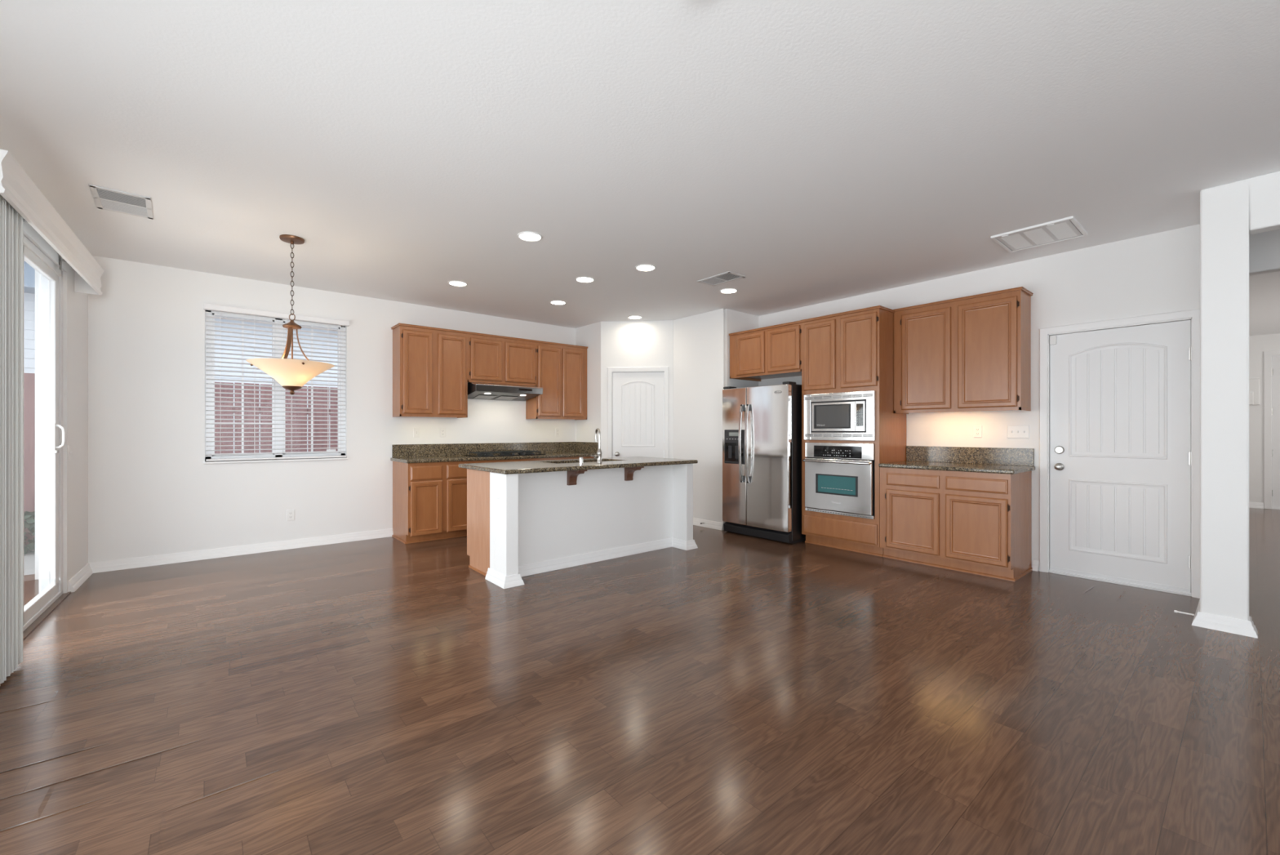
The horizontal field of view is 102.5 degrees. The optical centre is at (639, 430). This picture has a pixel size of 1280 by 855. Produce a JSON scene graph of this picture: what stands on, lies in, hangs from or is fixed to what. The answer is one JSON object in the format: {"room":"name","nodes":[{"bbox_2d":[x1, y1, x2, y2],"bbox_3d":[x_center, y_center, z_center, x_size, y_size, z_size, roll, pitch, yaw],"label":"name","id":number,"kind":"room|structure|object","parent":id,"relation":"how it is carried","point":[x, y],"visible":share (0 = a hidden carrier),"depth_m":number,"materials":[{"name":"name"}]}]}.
{"room":"open-plan kitchen","nodes":[
{"label":"open-plan kitchen","id":0,"kind":"room"},
{"bbox_2d":[0,147,88,593],"bbox_3d":[-1.484,-0.146,0.189,0.141,2.743,10.950,0,0,-38],"label":"wall","id":1,"kind":"structure","parent":0,"point":[75,304],"depth_m":3.99,"materials":[{"name":"white paint"}]},
{"bbox_2d":[0,194,66,683],"bbox_3d":[-3.696,-0.036,3.189,0.118,2.483,2.200,0,0,-38],"label":"vertical blind","id":2,"kind":"object","parent":1,"relation":"attached to","point":[11,221],"visible":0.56,"depth_m":2.53,"materials":[{"name":"white"}]},
{"bbox_2d":[22,234,65,631],"bbox_3d":[-3.778,0.015,3.119,0.146,2.428,1.838,0,0,-38],"label":"door","id":3,"kind":"structure","parent":1,"relation":"in","point":[52,430],"depth_m":3.74,"materials":[{"name":"white plastic"}]},
{"bbox_2d":[22,591,71,639],"bbox_3d":[-3.752,1.222,3.158,0.036,0.007,1.860,0,0,-38],"label":"trim","id":4,"kind":"structure","parent":1,"relation":"attached to","point":[25,633],"depth_m":3.40,"materials":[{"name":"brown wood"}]},
{"bbox_2d":[0,148,104,294],"bbox_3d":[-3.689,-1.194,3.214,0.163,0.202,2.270,0,0,-38],"label":"blind valance","id":5,"kind":"object","parent":1,"relation":"attached to","point":[16,187],"visible":1,"depth_m":2.93,"materials":[{"name":"white"}]},
{"bbox_2d":[67,563,93,591],"bbox_3d":[-4.527,1.182,4.167,0.034,0.086,0.675,0,0,-38],"label":"baseboard","id":6,"kind":"structure","parent":1,"relation":"attached to","point":[77,580],"depth_m":4.10,"materials":[{"name":"white wood"}]},
{"bbox_2d":[35,255,575,579],"bbox_3d":[-2.389,-0.146,6.506,6.900,2.743,0.140,0,0,-40],"label":"wall","id":7,"kind":"structure","parent":0,"point":[152,491],"depth_m":4.91,"materials":[{"name":"white paint"}]},
{"bbox_2d":[88,528,393,573],"bbox_3d":[-3.812,1.182,5.199,2.440,0.086,0.034,0,0,-40],"label":"baseboard","id":8,"kind":"structure","parent":7,"relation":"attached to","point":[134,562],"depth_m":5.03,"materials":[{"name":"white wood"}]},
{"bbox_2d":[203,309,348,463],"bbox_3d":[-3.738,-0.444,5.344,1.222,1.521,0.137,0,0,-40],"label":"window","id":9,"kind":"structure","parent":7,"relation":"in","point":[210,313],"depth_m":5.32,"materials":[{"name":"white plastic"}]},
{"bbox_2d":[204,302,349,461],"bbox_3d":[-3.692,-0.461,5.295,1.222,1.500,0.088,0,0,-40],"label":"window blind","id":10,"kind":"object","parent":9,"relation":"attached to","point":[212,307],"visible":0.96,"depth_m":5.23,"materials":[{"name":"white plastic"}]},
{"bbox_2d":[286,509,294,520],"bbox_3d":[-3.642,0.877,5.358,0.070,0.115,0.008,0,0,-40],"label":"wall outlet","id":11,"kind":"object","parent":7,"relation":"attached to","point":[290,513],"visible":1,"depth_m":5.36,"materials":[{"name":"white plastic"}]},
{"bbox_2d":[413,427,419,437],"bbox_3d":[-2.679,0.019,6.161,0.070,0.115,0.016,0,0,-40],"label":"light switch","id":12,"kind":"object","parent":7,"relation":"attached to","point":[415,430],"visible":1,"depth_m":6.16,"materials":[{"name":"white plastic"}]},
{"bbox_2d":[391,323,468,417],"bbox_3d":[-2.493,-0.684,6.113,0.792,1.042,0.332,0,0,-40],"label":"upper cabinet","id":13,"kind":"object","parent":7,"relation":"attached to","point":[430,364],"visible":1,"depth_m":5.96,"materials":[{"name":"brown wood"}]},
{"bbox_2d":[440,427,445,436],"bbox_3d":[-2.443,0.019,6.364,0.070,0.115,0.008,0,0,-40],"label":"wall outlet","id":14,"kind":"object","parent":7,"relation":"attached to","point":[442,430],"visible":1,"depth_m":6.36,"materials":[{"name":"white plastic"}]},
{"bbox_2d":[391,441,575,457],"bbox_3d":[-1.915,0.235,6.796,2.528,0.151,0.021,0,0,-40],"label":"backsplash","id":15,"kind":"structure","parent":7,"relation":"attached to","point":[446,449],"depth_m":6.57,"materials":[{"name":"stone"}]},
{"bbox_2d":[467,331,537,386],"bbox_3d":[-1.831,-0.901,6.668,0.940,0.608,0.332,0,0,-40],"label":"upper cabinet","id":16,"kind":"object","parent":7,"relation":"attached to","point":[491,358],"visible":0.88,"depth_m":6.51,"materials":[{"name":"brown wood"}]},
{"bbox_2d":[467,382,542,400],"bbox_3d":[-1.765,-0.503,6.603,0.900,0.186,0.493,0,0,-40],"label":"range hood","id":17,"kind":"object","parent":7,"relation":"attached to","point":[476,390],"visible":0.98,"depth_m":6.47,"materials":[{"name":"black metal"}]},
{"bbox_2d":[525,340,587,419],"bbox_3d":[-1.160,-0.684,7.231,0.811,1.042,0.332,0,0,-40],"label":"upper cabinet","id":18,"kind":"object","parent":7,"relation":"attached to","point":[561,368],"visible":0.93,"depth_m":7.07,"materials":[{"name":"brown wood"}]},
{"bbox_2d":[555,428,559,435],"bbox_3d":[-1.188,0.022,7.416,0.070,0.115,0.008,0,0,-40],"label":"wall outlet","id":19,"kind":"object","parent":7,"relation":"attached to","point":[557,430],"visible":1,"depth_m":7.41,"materials":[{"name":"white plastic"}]},
{"bbox_2d":[575,321,600,442],"bbox_3d":[-0.710,-0.146,7.405,0.100,2.743,0.640,0,0,-40],"label":"wall","id":20,"kind":"structure","parent":0,"point":[588,335],"depth_m":7.30,"materials":[{"name":"white paint"}]},
{"bbox_2d":[600,320,673,457],"bbox_3d":[-0.039,-0.146,7.133,1.001,2.743,0.100,0,0,5],"label":"wall","id":21,"kind":"structure","parent":0,"point":[624,344],"depth_m":7.08,"materials":[{"name":"white paint"}]},
{"bbox_2d":[607,366,668,457],"bbox_3d":[-0.025,0.173,7.108,0.846,2.104,0.149,0,0,5],"label":"door","id":22,"kind":"structure","parent":21,"relation":"in","point":[637,397],"depth_m":7.09,"materials":[{"name":"white paint"}]},
{"bbox_2d":[0,507,1279,854],"bbox_3d":[4.165,1.284,4.993,15.200,0.123,11.100,0,0,-40],"label":"floor","id":23,"kind":"structure","parent":0,"point":[733,693],"depth_m":2.22,"materials":[{"name":"brown wood"}]},
{"bbox_2d":[391,460,477,543],"bbox_3d":[-2.392,0.787,5.997,0.784,0.876,0.628,0,0,-40],"label":"base cabinet","id":24,"kind":"object","parent":23,"relation":"on","point":[429,499],"visible":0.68,"depth_m":5.71,"materials":[{"name":"brown wood"}]},
{"bbox_2d":[477,457,548,462],"bbox_3d":[-1.732,0.787,6.551,0.940,0.876,0.628,0,0,-40],"label":"base cabinet","id":25,"kind":"object","parent":23,"relation":"on","point":[533,459],"visible":0.02,"depth_m":6.32,"materials":[{"name":"brown wood"}]},
{"bbox_2d":[548,456,594,459],"bbox_3d":[-1.061,0.787,7.113,0.811,0.876,0.628,0,0,-40],"label":"base cabinet","id":26,"kind":"object","parent":23,"relation":"on","point":[575,457],"visible":0.02,"depth_m":6.83,"materials":[{"name":"brown wood"}]},
{"bbox_2d":[390,441,598,462],"bbox_3d":[-1.725,0.254,6.553,2.548,0.187,0.639,0,0,-40],"label":"countertop","id":27,"kind":"structure","parent":26,"relation":"on","point":[404,453],"depth_m":6.51,"materials":[{"name":"stone"}]},
{"bbox_2d":[465,450,545,457],"bbox_3d":[-1.709,0.286,6.567,0.880,0.048,0.460,0,0,-40],"label":"cooktop","id":28,"kind":"object","parent":27,"relation":"in","point":[502,453],"visible":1,"depth_m":6.46,"materials":[{"name":"black glass"}]},
{"bbox_2d":[466,463,697,588],"bbox_3d":[-0.508,0.782,5.018,2.168,0.886,0.880,0,0,-40],"label":"kitchen island","id":29,"kind":"object","parent":23,"relation":"on","point":[543,522],"visible":0.81,"depth_m":4.67,"materials":[{"name":"white paint"}]},
{"bbox_2d":[458,456,697,474],"bbox_3d":[-0.532,0.321,5.055,2.170,0.036,0.970,0,0,-40],"label":"island countertop","id":30,"kind":"structure","parent":29,"relation":"on","point":[549,465],"depth_m":4.68,"materials":[{"name":"stone"}]},
{"bbox_2d":[590,427,602,462],"bbox_3d":[-0.410,0.138,4.967,0.094,0.330,0.174,0,0,11],"label":"faucet","id":31,"kind":"object","parent":30,"relation":"on","point":[598,455],"visible":1,"depth_m":4.95,"materials":[{"name":"grey metal"}]},
{"bbox_2d":[722,381,805,543],"bbox_3d":[1.557,0.346,6.085,0.855,1.758,0.925,0,0,-40],"label":"refrigerator","id":32,"kind":"object","parent":23,"relation":"on","point":[762,425],"visible":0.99,"depth_m":5.74,"materials":[{"name":"silver metal"}]},
{"bbox_2d":[800,305,906,556],"bbox_3d":[2.268,0.009,5.467,0.631,2.432,0.865,0,0,-40],"label":"tall cabinet","id":33,"kind":"object","parent":23,"relation":"on","point":[852,350],"visible":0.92,"depth_m":5.18,"materials":[{"name":"brown wood"}]},
{"bbox_2d":[802,442,875,519],"bbox_3d":[2.215,0.491,5.425,0.654,0.734,0.742,0,0,-40],"label":"wall oven","id":34,"kind":"object","parent":33,"relation":"in","point":[840,477],"visible":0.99,"depth_m":5.22,"materials":[{"name":"silver metal"}]},
{"bbox_2d":[804,390,875,440],"bbox_3d":[2.180,-0.148,5.401,0.440,0.490,0.770,0,0,-40],"label":"microwave oven","id":35,"kind":"object","parent":33,"relation":"in","point":[843,415],"visible":1,"depth_m":5.23,"materials":[{"name":"silver metal"}]},
{"bbox_2d":[880,466,1032,581],"bbox_3d":[2.881,0.787,4.738,0.628,0.876,1.070,0,0,-40],"label":"base cabinet","id":36,"kind":"object","parent":23,"relation":"on","point":[974,522],"visible":1,"depth_m":4.45,"materials":[{"name":"brown wood"}]},
{"bbox_2d":[878,445,1035,474],"bbox_3d":[2.885,0.251,4.730,0.639,0.192,1.086,0,0,-40],"label":"countertop","id":37,"kind":"structure","parent":36,"relation":"on","point":[981,460],"depth_m":4.78,"materials":[{"name":"stone"}]},
{"bbox_2d":[1200,170,1279,620],"bbox_3d":[4.957,-0.152,1.621,0.120,2.755,4.315,0,0,-40],"label":"wall pier","id":38,"kind":"object","parent":23,"relation":"on","point":[1229,212],"visible":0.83,"depth_m":3.16,"materials":[{"name":"white paint"}]},
{"bbox_2d":[0,0,1279,335],"bbox_3d":[4.089,-1.578,4.929,15.400,0.120,11.100,0,0,-40],"label":"ceiling","id":39,"kind":"structure","parent":0,"point":[811,152],"depth_m":2.66,"materials":[{"name":"white paint"}]},
{"bbox_2d":[88,183,153,219],"bbox_3d":[-3.430,-1.514,3.414,0.279,0.008,0.444,0,0,-42],"label":"ceiling vent","id":40,"kind":"object","parent":39,"relation":"in","point":[105,198],"visible":1,"depth_m":3.39,"materials":[{"name":"white metal"}]},
{"bbox_2d":[245,234,334,394],"bbox_3d":[-2.742,-0.901,4.051,0.578,1.234,0.578,0,0,-40],"label":"pendant lamp","id":41,"kind":"object","parent":39,"relation":"hanging from","point":[291,374],"visible":1,"depth_m":3.97,"materials":[{"name":"beige glass"}]},
{"bbox_2d":[448,280,467,286],"bbox_3d":[-1.873,-1.514,5.285,0.192,0.008,0.192,0,0,-40],"label":"recessed light","id":42,"kind":"object","parent":39,"relation":"in","point":[459,283],"visible":1,"depth_m":5.29,"materials":[{"name":"white"}]},
{"bbox_2d":[517,231,542,241],"bbox_3d":[-0.858,-1.514,4.008,0.192,0.008,0.192,0,0,-40],"label":"recessed light","id":43,"kind":"object","parent":39,"relation":"in","point":[526,236],"visible":1,"depth_m":4.00,"materials":[{"name":"white"}]},
{"bbox_2d":[550,300,566,304],"bbox_3d":[-0.966,-1.514,6.066,0.192,0.008,0.192,0,0,-40],"label":"recessed light","id":44,"kind":"object","parent":39,"relation":"in","point":[554,302],"visible":1,"depth_m":6.06,"materials":[{"name":"white"}]},
{"bbox_2d":[575,276,594,282],"bbox_3d":[-0.551,-1.514,5.147,0.192,0.008,0.192,0,0,-40],"label":"recessed light","id":45,"kind":"object","parent":39,"relation":"in","point":[582,279],"visible":1,"depth_m":5.14,"materials":[{"name":"white"}]},
{"bbox_2d":[627,315,642,319],"bbox_3d":[-0.066,-1.514,6.859,0.192,0.008,0.192,0,0,-40],"label":"recessed light","id":46,"kind":"object","parent":39,"relation":"in","point":[634,317],"visible":1,"depth_m":6.84,"materials":[{"name":"white"}]},
{"bbox_2d":[635,263,656,271],"bbox_3d":[0.052,-1.514,4.773,0.192,0.008,0.192,0,0,-40],"label":"recessed light","id":47,"kind":"object","parent":39,"relation":"in","point":[645,267],"visible":1,"depth_m":4.76,"materials":[{"name":"white"}]},
{"bbox_2d":[697,271,746,285],"bbox_3d":[0.808,-1.514,5.121,0.254,0.008,0.424,0,0,-40],"label":"ceiling vent","id":48,"kind":"object","parent":39,"relation":"in","point":[728,276],"visible":1,"depth_m":5.11,"materials":[{"name":"white metal"}]},
{"bbox_2d":[720,288,737,293],"bbox_3d":[0.960,-1.514,5.560,0.192,0.008,0.192,0,0,-40],"label":"recessed light","id":49,"kind":"object","parent":39,"relation":"in","point":[726,290],"visible":1,"depth_m":5.56,"materials":[{"name":"white"}]},
{"bbox_2d":[990,215,1088,252],"bbox_3d":[3.090,-1.507,3.981,0.510,0.022,0.504,0,0,-40],"label":"ceiling vent","id":50,"kind":"object","parent":39,"relation":"in","point":[1068,228],"visible":1,"depth_m":3.95,"materials":[{"name":"white metal"}]},
{"bbox_2d":[673,308,724,529],"bbox_3d":[0.770,-0.146,6.742,0.100,2.743,0.937,0,0,-40],"label":"wall","id":51,"kind":"structure","parent":0,"point":[698,339],"depth_m":6.63,"materials":[{"name":"white paint"}]},
{"bbox_2d":[693,517,723,530],"bbox_3d":[0.731,1.182,6.684,0.034,0.086,0.900,0,0,-40],"label":"baseboard","id":52,"kind":"structure","parent":51,"relation":"attached to","point":[710,524],"depth_m":6.51,"materials":[{"name":"white wood"}]},
{"bbox_2d":[724,308,758,522],"bbox_3d":[1.342,-0.146,6.672,0.770,2.743,0.100,0,0,-40],"label":"wall","id":53,"kind":"structure","parent":0,"point":[735,321],"depth_m":6.48,"materials":[{"name":"white paint"}]},
{"bbox_2d":[758,223,1199,567],"bbox_3d":[2.902,-0.146,5.317,0.140,2.743,4.220,0,0,-40],"label":"wall","id":54,"kind":"structure","parent":0,"point":[1157,273],"depth_m":4.46,"materials":[{"name":"white paint"}]},
{"bbox_2d":[728,320,801,381],"bbox_3d":[1.667,-0.928,6.189,0.637,0.554,1.013,0,0,-40],"label":"upper cabinet","id":55,"kind":"object","parent":54,"relation":"attached to","point":[775,351],"visible":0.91,"depth_m":5.98,"materials":[{"name":"brown wood"}]},
{"bbox_2d":[893,286,1033,413],"bbox_3d":[2.999,-0.696,4.837,0.332,1.038,1.072,0,0,-40],"label":"upper cabinet","id":56,"kind":"object","parent":54,"relation":"attached to","point":[970,353],"visible":1,"depth_m":4.66,"materials":[{"name":"brown wood"}]},
{"bbox_2d":[906,445,1034,466],"bbox_3d":[3.118,0.233,4.932,0.021,0.156,1.076,0,0,-40],"label":"backsplash","id":57,"kind":"structure","parent":54,"relation":"attached to","point":[986,455],"depth_m":4.87,"materials":[{"name":"stone"}]},
{"bbox_2d":[973,425,982,437],"bbox_3d":[3.191,0.006,4.857,0.008,0.115,0.070,0,0,-40],"label":"wall outlet","id":58,"kind":"object","parent":54,"relation":"attached to","point":[977,428],"visible":1,"depth_m":4.85,"materials":[{"name":"white plastic"}]},
{"bbox_2d":[1007,425,1029,438],"bbox_3d":[3.391,0.008,4.612,0.016,0.115,0.162,0,0,-40],"label":"light switch","id":59,"kind":"object","parent":54,"relation":"attached to","point":[1013,431],"visible":1,"depth_m":4.61,"materials":[{"name":"white plastic"}]},
{"bbox_2d":[1032,560,1039,571],"bbox_3d":[3.468,1.182,4.507,0.034,0.086,0.040,0,0,-40],"label":"baseboard","id":60,"kind":"structure","parent":54,"relation":"attached to","point":[1035,563],"depth_m":4.50,"materials":[{"name":"white wood"}]},
{"bbox_2d":[1039,308,1199,598],"bbox_3d":[3.833,0.165,4.147,0.137,2.121,0.970,0,0,-40],"label":"door","id":61,"kind":"structure","parent":54,"relation":"in","point":[1119,398],"depth_m":4.11,"materials":[{"name":"white paint"}]},
{"bbox_2d":[1049,335,1056,344],"bbox_3d":[3.567,-0.783,4.437,0.028,0.074,0.044,0,0,-40],"label":"sensor","id":62,"kind":"object","parent":61,"relation":"attached to","point":[1052,338],"visible":1,"depth_m":4.43,"materials":[{"name":"white plastic"}]},
{"bbox_2d":[1248,333,1279,504],"bbox_3d":[10.748,-0.146,7.120,0.120,2.743,5.300,0,0,-40],"label":"wall","id":63,"kind":"structure","parent":0,"point":[1258,344],"depth_m":8.16,"materials":[{"name":"white paint"}]},
{"bbox_2d":[1248,377,1259,404],"bbox_3d":[9.739,-0.620,8.182,0.060,0.420,0.165,0,0,-40],"label":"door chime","id":64,"kind":"object","parent":63,"relation":"attached to","point":[1254,384],"visible":0.54,"depth_m":8.15,"materials":[{"name":"white plastic"}]},
{"bbox_2d":[1248,502,1263,508],"bbox_3d":[9.471,1.182,8.522,0.034,0.086,1.110,0,0,-40],"label":"baseboard","id":65,"kind":"structure","parent":63,"relation":"attached to","point":[1251,504],"depth_m":8.15,"materials":[{"name":"white"}]},
{"bbox_2d":[1263,350,1279,509],"bbox_3d":[10.214,-0.013,7.725,0.120,2.475,1.068,0,0,-40],"label":"door","id":66,"kind":"structure","parent":63,"relation":"in","point":[1271,362],"depth_m":8.04,"materials":[{"name":"white paint"}]},
{"bbox_2d":[1248,229,1279,275],"bbox_3d":[5.725,-0.152,2.713,0.120,2.755,5.000,0,0,-40],"label":"wall","id":67,"kind":"structure","parent":0,"point":[1264,246],"depth_m":3.86,"materials":[{"name":"white paint"}]},
{"bbox_3d":[3.965,-0.146,3.527,0.810,2.743,0.120,0,0,-40],"label":"wall","id":68,"kind":"structure","parent":0,"visible":0},
{"bbox_2d":[1191,599,1257,638],"bbox_3d":[3.878,1.182,3.402,0.824,0.086,0.268,0,0,-40],"label":"baseboard","id":69,"kind":"object","parent":68,"relation":"attached to","point":[1225,624],"visible":0.78,"depth_m":3.14,"materials":[{"name":"white wood"}]},
{"bbox_2d":[1173,609,1194,615],"bbox_3d":[3.496,1.170,3.302,0.016,0.016,0.088,0,0,-40],"label":"door stop","id":70,"kind":"object","parent":69,"relation":"attached to","point":[1175,611],"visible":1,"depth_m":3.30,"materials":[{"name":"white plastic"}]},
{"label":"outside","id":71,"kind":"structure","parent":0,"visible":0},
{"bbox_2d":[23,546,35,575],"bbox_3d":[-7.044,1.400,0.619,8.000,0.090,22.000,0,0,-40],"label":"patio","id":72,"kind":"structure","parent":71,"point":[29,557],"depth_m":5.24,"materials":[{"name":"grey concrete"}]},
{"bbox_2d":[23,511,35,555],"bbox_3d":[-7.355,1.136,5.213,3.884,0.510,0.504,0,0,-40],"label":"ground cover","id":73,"kind":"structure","parent":72,"relation":"on","point":[29,523],"depth_m":5.65,"materials":[{"name":"green plant"}]},
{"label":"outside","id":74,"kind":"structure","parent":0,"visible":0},
{"bbox_3d":[-3.052,1.400,12.200,13.000,0.090,9.380,0,0,-40],"label":"yard","id":75,"kind":"structure","parent":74,"visible":0},
{"bbox_2d":[23,373,337,546],"bbox_3d":[-6.375,0.328,6.436,10.500,1.994,0.055,0,0,-40],"label":"fence","id":76,"kind":"object","parent":75,"relation":"on","point":[28,378],"visible":0.08,"depth_m":7.15,"materials":[{"name":"brown wood"}]},
{"bbox_2d":[23,260,337,453],"bbox_3d":[-8.819,-1.645,10.517,19.000,6.000,4.550,0,0,-40],"label":"house","id":77,"kind":"structure","parent":75,"relation":"on","point":[28,271],"depth_m":9.44,"materials":[{"name":"white"}]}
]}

